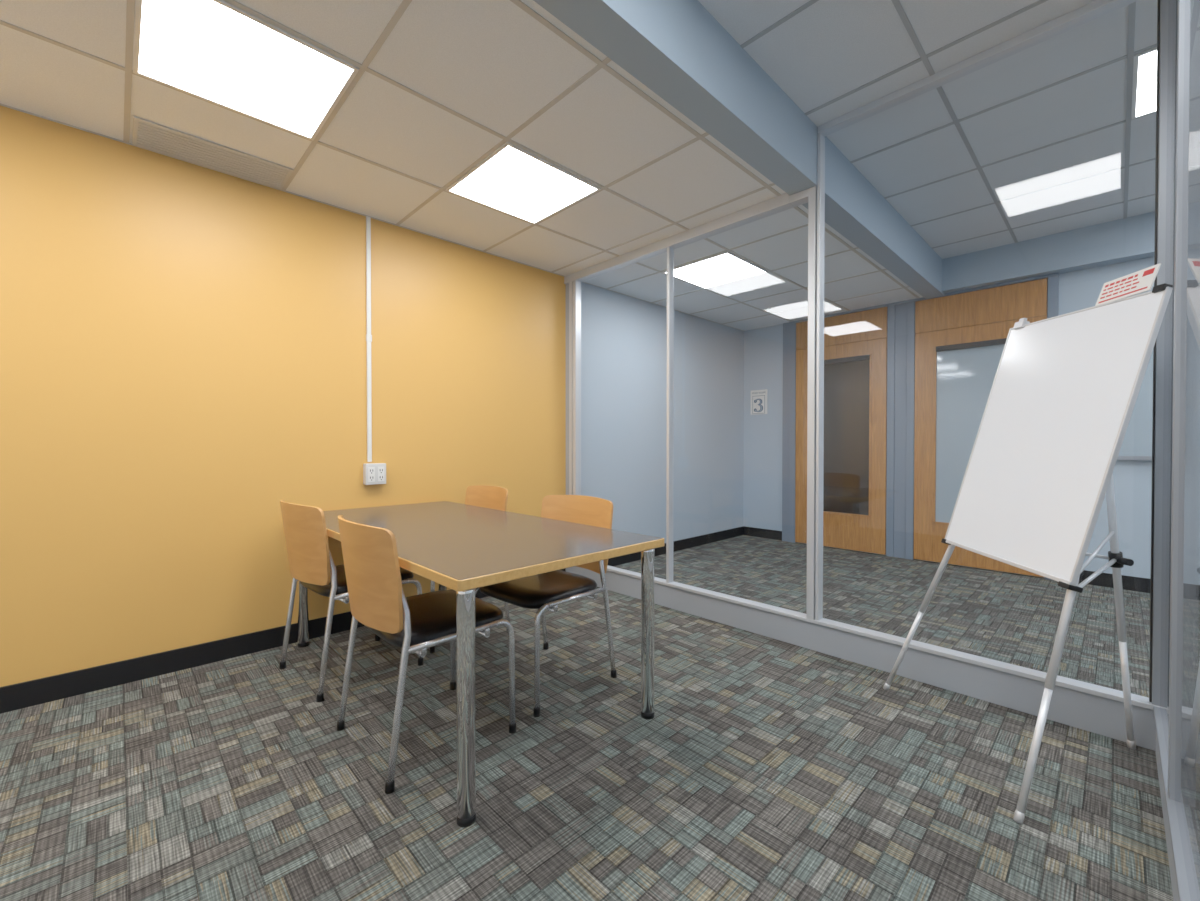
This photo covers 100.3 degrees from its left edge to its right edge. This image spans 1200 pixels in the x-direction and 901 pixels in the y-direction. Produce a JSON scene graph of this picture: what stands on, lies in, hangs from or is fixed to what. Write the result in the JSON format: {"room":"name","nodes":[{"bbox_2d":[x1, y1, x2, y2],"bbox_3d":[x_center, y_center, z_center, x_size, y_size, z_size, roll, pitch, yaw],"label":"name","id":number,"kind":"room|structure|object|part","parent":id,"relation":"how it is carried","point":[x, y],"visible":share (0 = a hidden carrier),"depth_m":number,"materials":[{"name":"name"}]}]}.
{"room":"meeting room","nodes":[
{"label":"meeting room","id":0,"kind":"room"},
{"bbox_2d":[0,105,743,686],"bbox_3d":[-0.850,-0.408,3.591,7.270,2.900,0.100,-1,1,-44],"label":"wall","id":1,"kind":"structure","parent":0,"point":[183,345],"depth_m":2.58,"materials":[{"name":"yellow paint"}]},
{"bbox_2d":[0,568,565,713],"bbox_3d":[-1.854,1.000,2.558,4.370,0.105,0.012,-1,1,-44],"label":"baseboard","id":2,"kind":"structure","parent":1,"relation":"attached to","point":[21,695],"depth_m":2.33,"materials":[{"name":"black rubber"}]},
{"bbox_2d":[366,216,371,461],"bbox_3d":[-1.381,-0.663,2.994,0.030,1.463,0.017,-1,1,-44],"label":"cable raceway","id":3,"kind":"object","parent":1,"relation":"attached to","point":[368,219],"visible":1,"depth_m":2.99,"materials":[{"name":"white plastic"}]},
{"bbox_2d":[363,463,385,484],"bbox_3d":[-1.352,0.140,3.008,0.120,0.125,0.050,-1,1,-44],"label":"power outlet","id":4,"kind":"object","parent":1,"relation":"attached to","point":[373,473],"visible":1,"depth_m":2.98,"materials":[{"name":"white plastic"}]},
{"bbox_2d":[368,467,374,481],"bbox_3d":[-1.356,0.141,2.972,0.038,0.088,0.005,-1,1,-44],"label":"socket","id":5,"kind":"object","parent":4,"relation":"attached to","point":[371,470],"depth_m":2.97,"materials":[{"name":"white plastic"}]},
{"bbox_2d":[378,467,384,480],"bbox_3d":[-1.316,0.141,3.011,0.038,0.088,0.005,-1,1,-44],"label":"socket","id":6,"kind":"object","parent":4,"relation":"attached to","point":[381,470],"depth_m":3.01,"materials":[{"name":"white plastic"}]},
{"bbox_2d":[0,0,919,330],"bbox_3d":[-0.197,-1.396,2.832,7.170,0.006,1.885,-1,1,-44],"label":"trim","id":7,"kind":"structure","parent":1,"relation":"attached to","point":[130,11],"depth_m":2.19,"materials":[{"name":"grey metal"}]},
{"bbox_2d":[608,526,743,566],"bbox_3d":[0.749,0.973,5.074,2.730,0.105,0.012,-1,1,-44],"label":"baseboard","id":8,"kind":"structure","parent":1,"relation":"attached to","point":[691,542],"depth_m":5.24,"materials":[{"name":"black rubber"}]},
{"bbox_2d":[564,189,807,283],"bbox_3d":[0.425,-1.371,3.362,0.070,0.061,1.988,-1,1,-44],"label":"trim","id":9,"kind":"structure","parent":1,"relation":"attached to","point":[783,202],"depth_m":3.13,"materials":[{"name":"white metal"}]},
{"bbox_2d":[569,133,824,620],"bbox_3d":[0.465,-0.383,3.331,0.070,2.525,1.993,-1,1,-44],"label":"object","id":10,"kind":"structure","parent":1,"relation":"attached to","point":[816,195],"depth_m":2.63,"materials":[{"name":"white metal"}]},
{"bbox_2d":[566,283,1159,750],"bbox_3d":[0.867,-0.144,2.918,0.068,2.385,3.260,-1,1,-44],"label":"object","id":11,"kind":"structure","parent":1,"relation":"attached to","point":[1097,709],"depth_m":2.30,"materials":[{"name":"white metal"}]},
{"bbox_2d":[1149,0,1168,705],"bbox_3d":[1.984,-0.371,1.760,0.060,2.535,0.051,-1,1,-44],"label":"trim","id":12,"kind":"structure","parent":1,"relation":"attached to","point":[1162,5],"depth_m":1.75,"materials":[{"name":"grey metal"}]},
{"bbox_2d":[0,0,922,330],"bbox_3d":[-0.197,-1.422,2.832,7.170,0.050,1.885,-1,1,-44],"label":"ceiling","id":13,"kind":"structure","parent":0,"point":[492,63],"depth_m":2.19,"materials":[{"name":"tile"}]},
{"bbox_2d":[132,116,293,189],"bbox_3d":[-1.815,-1.386,2.370,0.580,0.010,0.260,-1,1,-44],"label":"ceiling vent","id":14,"kind":"object","parent":13,"relation":"in","point":[146,134],"visible":1,"depth_m":2.34,"materials":[{"name":"grey metal"}]},
{"bbox_2d":[133,0,358,140],"bbox_3d":[-1.286,-1.381,1.817,0.588,0.009,0.588,-1,1,-44],"label":"recessed light","id":15,"kind":"object","parent":13,"relation":"in","point":[218,52],"visible":1,"depth_m":1.78,"materials":[{"name":"white plastic"}]},
{"bbox_2d":[445,142,600,224],"bbox_3d":[-0.409,-1.390,2.665,0.588,0.009,0.588,-1,1,-44],"label":"recessed light","id":16,"kind":"object","parent":13,"relation":"in","point":[513,181],"visible":1,"depth_m":2.63,"materials":[{"name":"white plastic"}]},
{"bbox_2d":[662,251,767,288],"bbox_3d":[0.907,-1.404,3.937,0.588,0.009,0.588,-1,1,-44],"label":"recessed light","id":17,"kind":"object","parent":13,"relation":"in","point":[726,267],"visible":1,"depth_m":3.90,"materials":[{"name":"white plastic"}]},
{"bbox_2d":[0,535,1172,900],"bbox_3d":[1.060,1.089,1.560,7.170,0.050,5.700,-1,1,-44],"label":"floor","id":18,"kind":"structure","parent":0,"point":[765,768],"depth_m":1.67,"materials":[{"name":"carpet"}]},
{"bbox_2d":[279,500,423,702],"bbox_3d":[-1.223,0.642,2.426,0.504,0.826,0.530,1,1,41],"label":"chair","id":19,"kind":"object","parent":18,"relation":"on","point":[311,563],"visible":0.8,"depth_m":2.17,"materials":[{"name":"brown wood"}]},
{"bbox_3d":[-1.507,0.718,2.447,0.085,0.635,0.066,0,1,4],"label":"leg","id":20,"kind":"part","parent":19,"relation":"part of","materials":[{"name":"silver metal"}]},
{"bbox_3d":[-1.364,0.406,2.263,0.486,0.350,0.104,1,1,41],"label":"backrest","id":21,"kind":"part","parent":19,"relation":"part of","materials":[{"name":"brown wood"}]},
{"bbox_3d":[-1.167,0.721,2.147,0.066,0.635,0.085,0,1,-11],"label":"leg","id":22,"kind":"part","parent":19,"relation":"part of","materials":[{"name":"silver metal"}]},
{"bbox_3d":[-1.210,0.645,2.441,0.483,0.053,0.352,1,1,41],"label":"frame","id":23,"kind":"part","parent":19,"relation":"part of","materials":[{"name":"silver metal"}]},
{"bbox_3d":[-1.193,0.619,2.460,0.450,0.060,0.430,1,1,41],"label":"seat","id":24,"kind":"part","parent":19,"relation":"part of","materials":[{"name":"black plastic"}]},
{"bbox_3d":[-0.903,0.826,2.444,0.026,0.417,0.078,1,1,41],"label":"leg","id":25,"kind":"part","parent":19,"relation":"part of","materials":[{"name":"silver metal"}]},
{"bbox_2d":[336,515,515,793],"bbox_3d":[-0.671,0.648,1.877,0.530,0.826,0.504,-1,1,-44],"label":"chair","id":26,"kind":"object","parent":18,"relation":"on","point":[378,601],"visible":0.98,"depth_m":1.66,"materials":[{"name":"brown wood"}]},
{"bbox_3d":[-0.953,0.724,1.921,0.085,0.635,0.066,0,1,8],"label":"leg","id":27,"kind":"part","parent":26,"relation":"part of","materials":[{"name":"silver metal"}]},
{"bbox_3d":[-0.825,0.412,1.726,0.104,0.350,0.486,-1,1,-44],"label":"backrest","id":28,"kind":"part","parent":26,"relation":"part of","materials":[{"name":"brown wood"}]},
{"bbox_3d":[-0.638,0.727,1.595,0.066,0.635,0.085,0,1,-6],"label":"leg","id":29,"kind":"part","parent":26,"relation":"part of","materials":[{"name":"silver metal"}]},
{"bbox_3d":[-0.639,0.625,1.909,0.430,0.060,0.450,-1,1,-44],"label":"seat","id":30,"kind":"part","parent":26,"relation":"part of","materials":[{"name":"black plastic"}]},
{"bbox_3d":[-0.671,0.829,2.200,0.078,0.417,0.026,-1,1,-44],"label":"leg","id":31,"kind":"part","parent":26,"relation":"part of","materials":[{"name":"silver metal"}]},
{"bbox_3d":[-0.657,0.651,1.891,0.352,0.053,0.483,-1,1,-44],"label":"frame","id":32,"kind":"part","parent":26,"relation":"part of","materials":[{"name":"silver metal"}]},
{"bbox_3d":[-0.351,0.832,1.869,0.078,0.417,0.026,-1,1,-44],"label":"leg","id":33,"kind":"part","parent":26,"relation":"part of","materials":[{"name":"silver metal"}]},
{"bbox_2d":[430,485,509,652],"bbox_3d":[-0.846,0.636,2.952,0.530,0.826,0.504,-1,1,-42],"label":"chair","id":34,"kind":"object","parent":18,"relation":"on","point":[486,496],"visible":0.24,"depth_m":3.13,"materials":[{"name":"brown wood"}]},
{"bbox_3d":[-0.857,0.824,2.634,0.078,0.417,0.026,-1,1,-42],"label":"leg","id":35,"kind":"part","parent":34,"relation":"part of","materials":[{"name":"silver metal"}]},
{"bbox_3d":[-0.689,0.397,3.093,0.104,0.350,0.486,-1,1,-42],"label":"backrest","id":36,"kind":"part","parent":34,"relation":"part of","materials":[{"name":"brown wood"}]},
{"bbox_3d":[-0.566,0.713,2.901,0.085,0.635,0.066,0,1,10],"label":"leg","id":37,"kind":"part","parent":34,"relation":"part of","materials":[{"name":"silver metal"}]},
{"bbox_2d":[297,501,663,826],"bbox_3d":[-0.704,0.700,2.344,0.900,0.711,1.845,-1,1,-44],"label":"meeting table","id":38,"kind":"object","parent":18,"relation":"on","point":[462,548],"visible":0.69,"depth_m":1.88,"materials":[{"name":"brown wood"}]},
{"bbox_3d":[-1.598,0.701,2.693,0.053,0.657,0.053,-1,1,-44],"label":"leg","id":39,"kind":"part","parent":38,"relation":"part of","materials":[{"name":"silver metal"}]},
{"bbox_3d":[-1.023,0.695,3.249,0.053,0.657,0.053,-1,1,-44],"label":"leg","id":40,"kind":"part","parent":38,"relation":"part of","materials":[{"name":"silver metal"}]},
{"bbox_3d":[-0.385,0.715,1.439,0.053,0.657,0.053,-1,1,-44],"label":"leg","id":41,"kind":"part","parent":38,"relation":"part of","materials":[{"name":"silver metal"}]},
{"bbox_3d":[0.190,0.709,1.995,0.053,0.657,0.053,-1,1,-44],"label":"leg","id":42,"kind":"part","parent":38,"relation":"part of","materials":[{"name":"silver metal"}]},
{"bbox_2d":[475,495,616,716],"bbox_3d":[-0.254,0.643,2.339,0.504,0.826,0.530,1,1,43],"label":"chair","id":43,"kind":"object","parent":18,"relation":"on","point":[546,591],"visible":0.62,"depth_m":2.29,"materials":[{"name":"brown wood"}]},
{"bbox_3d":[-0.284,0.621,2.305,0.450,0.060,0.430,1,1,43],"label":"seat","id":44,"kind":"part","parent":43,"relation":"part of","materials":[{"name":"black leather"}]},
{"bbox_3d":[-0.235,0.831,2.021,0.026,0.417,0.078,1,1,43],"label":"leg","id":45,"kind":"part","parent":43,"relation":"part of","materials":[{"name":"silver metal"}]},
{"bbox_3d":[-0.304,0.716,2.620,0.066,0.635,0.085,0,1,-10],"label":"leg","id":46,"kind":"part","parent":43,"relation":"part of","materials":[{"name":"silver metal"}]},
{"bbox_3d":[-0.267,0.646,2.324,0.483,0.053,0.352,1,1,43],"label":"frame","id":47,"kind":"part","parent":43,"relation":"part of","materials":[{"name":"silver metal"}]},
{"bbox_3d":[-0.109,0.404,2.493,0.486,0.350,0.104,1,1,43],"label":"backrest","id":48,"kind":"part","parent":43,"relation":"part of","materials":[{"name":"brown wood"}]},
{"bbox_3d":[0.030,0.719,2.314,0.085,0.635,0.066,0,1,5],"label":"leg","id":49,"kind":"part","parent":43,"relation":"part of","materials":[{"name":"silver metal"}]},
{"bbox_2d":[883,283,1172,823],"bbox_3d":[1.565,0.275,1.790,0.688,1.580,0.804,0,1,5],"label":"easel","id":50,"kind":"object","parent":18,"relation":"on","point":[1065,389],"visible":1,"depth_m":1.66,"materials":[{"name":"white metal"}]},
{"bbox_3d":[1.779,0.324,1.732,0.271,1.440,0.021,0,1,-22],"label":"leg","id":51,"kind":"part","parent":50,"relation":"part of","materials":[{"name":"silver metal"}]},
{"bbox_3d":[1.788,0.378,1.721,0.043,0.055,0.070,0,1,3],"label":"clamp knob","id":52,"kind":"part","parent":50,"relation":"part of","materials":[{"name":"black plastic"}]},
{"bbox_2d":[1095,263,1160,305],"bbox_3d":[1.651,-0.515,1.570,0.035,0.084,0.172,0,1,2],"label":"printed card","id":53,"kind":"object","parent":50,"relation":"on","point":[1140,281],"visible":1,"depth_m":1.56,"materials":[{"name":"white paper"}]},
{"bbox_2d":[1153,706,1190,900],"bbox_3d":[0.390,0.996,0.230,4.360,0.165,0.040,-1,1,-44],"label":"trim","id":54,"kind":"structure","parent":18,"relation":"on","point":[1180,888],"depth_m":1.26,"materials":[{"name":"grey metal"}]},
{"bbox_2d":[1168,0,1184,799],"bbox_3d":[0.390,-0.369,0.215,4.360,2.564,0.060,-1,1,-44],"label":"trim","id":55,"kind":"structure","parent":54,"relation":"on","point":[1181,3],"depth_m":1.28,"materials":[{"name":"grey metal"}]},
{"bbox_2d":[1160,0,1177,754],"bbox_3d":[1.735,-0.368,1.515,0.620,2.543,0.010,-1,1,-44],"label":"window","id":56,"kind":"structure","parent":55,"relation":"attached to","point":[1173,4],"depth_m":1.57,"materials":[{"name":"clear glass"}]},
{"bbox_2d":[1175,0,1199,900],"bbox_3d":[1.120,-0.362,0.920,1.010,2.543,0.010,-1,1,-44],"label":"window","id":57,"kind":"structure","parent":55,"relation":"attached to","point":[1187,748],"depth_m":1.08,"materials":[{"name":"clear glass"}]},
{"bbox_2d":[698,0,1156,258],"bbox_3d":[1.800,-1.683,0.764,7.170,0.050,3.570,-1,1,-44],"label":"ceiling","id":58,"kind":"structure","parent":0,"point":[830,49],"depth_m":2.43,"materials":[{"name":"grey tile"}]},
{"bbox_2d":[818,0,1137,136],"bbox_3d":[1.573,-1.655,2.171,0.060,0.034,1.228,-1,1,-44],"label":"trim","id":59,"kind":"structure","parent":58,"relation":"attached to","point":[1096,9],"depth_m":2.11,"materials":[{"name":"white metal"}]},
{"bbox_2d":[1132,47,1156,118],"bbox_3d":[2.672,-1.667,2.108,0.588,0.009,0.588,-1,1,-44],"label":"recessed light","id":60,"kind":"object","parent":58,"relation":"in","point":[1145,63],"visible":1,"depth_m":2.27,"materials":[{"name":"white plastic"}]},
{"bbox_2d":[743,257,1153,578],"bbox_3d":[3.708,-0.413,4.034,0.100,2.900,5.600,-1,1,-44],"label":"wall","id":61,"kind":"structure","parent":0,"point":[1080,289],"depth_m":5.38,"materials":[{"name":"blue paint"}]},
{"bbox_2d":[533,0,943,298],"bbox_3d":[0.509,-1.541,2.101,7.170,0.343,0.145,-1,1,-44],"label":"ceiling beam","id":62,"kind":"structure","parent":61,"relation":"attached to","point":[677,49],"depth_m":2.12,"materials":[{"name":"blue paint"}]},
{"bbox_2d":[750,389,767,414],"bbox_3d":[1.859,-0.566,5.862,0.015,0.285,0.210,-1,1,-44],"label":"room sign","id":63,"kind":"object","parent":61,"relation":"attached to","point":[758,397],"visible":1,"depth_m":5.85,"materials":[{"name":"white plastic"}]},
{"bbox_2d":[795,307,887,554],"bbox_3d":[2.473,-0.192,5.194,0.063,2.408,0.900,-1,1,-44],"label":"door","id":64,"kind":"structure","parent":61,"relation":"in","point":[855,344],"depth_m":5.10,"materials":[{"name":"brown wood"}]},
{"bbox_2d":[782,273,1058,579],"bbox_3d":[2.851,-0.195,4.815,0.050,2.447,2.290,-1,1,-44],"label":"trim","id":65,"kind":"structure","parent":61,"relation":"attached to","point":[900,315],"depth_m":4.80,"materials":[{"name":"blue paint"}]},
{"bbox_2d":[744,526,1150,592],"bbox_3d":[3.672,0.985,4.006,0.012,0.105,5.588,-1,1,-44],"label":"baseboard","id":66,"kind":"structure","parent":61,"relation":"attached to","point":[1131,583],"depth_m":3.83,"materials":[{"name":"black rubber"}]},
{"bbox_2d":[740,0,1156,248],"bbox_3d":[1.800,-1.657,0.764,7.170,0.006,3.570,-1,1,-44],"label":"trim","id":67,"kind":"structure","parent":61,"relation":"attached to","point":[1131,7],"depth_m":2.39,"materials":[{"name":"grey metal"}]},
{"bbox_2d":[914,278,1046,576],"bbox_3d":[3.273,-0.183,4.367,0.063,2.408,0.920,-1,1,-44],"label":"door","id":68,"kind":"structure","parent":61,"relation":"in","point":[960,339],"depth_m":4.48,"materials":[{"name":"brown wood"}]},
{"bbox_2d":[942,211,1154,292],"bbox_3d":[4.327,-1.543,3.208,0.140,0.283,3.570,-1,1,-44],"label":"trim","id":69,"kind":"structure","parent":61,"relation":"attached to","point":[1132,238],"depth_m":3.91,"materials":[{"name":"blue paint"}]},
{"bbox_2d":[1117,351,1152,459],"bbox_3d":[4.471,-0.503,3.136,0.050,1.160,1.910,-1,1,-44],"label":"window","id":70,"kind":"structure","parent":61,"relation":"in","point":[1137,441],"depth_m":3.67,"materials":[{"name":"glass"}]}
]}

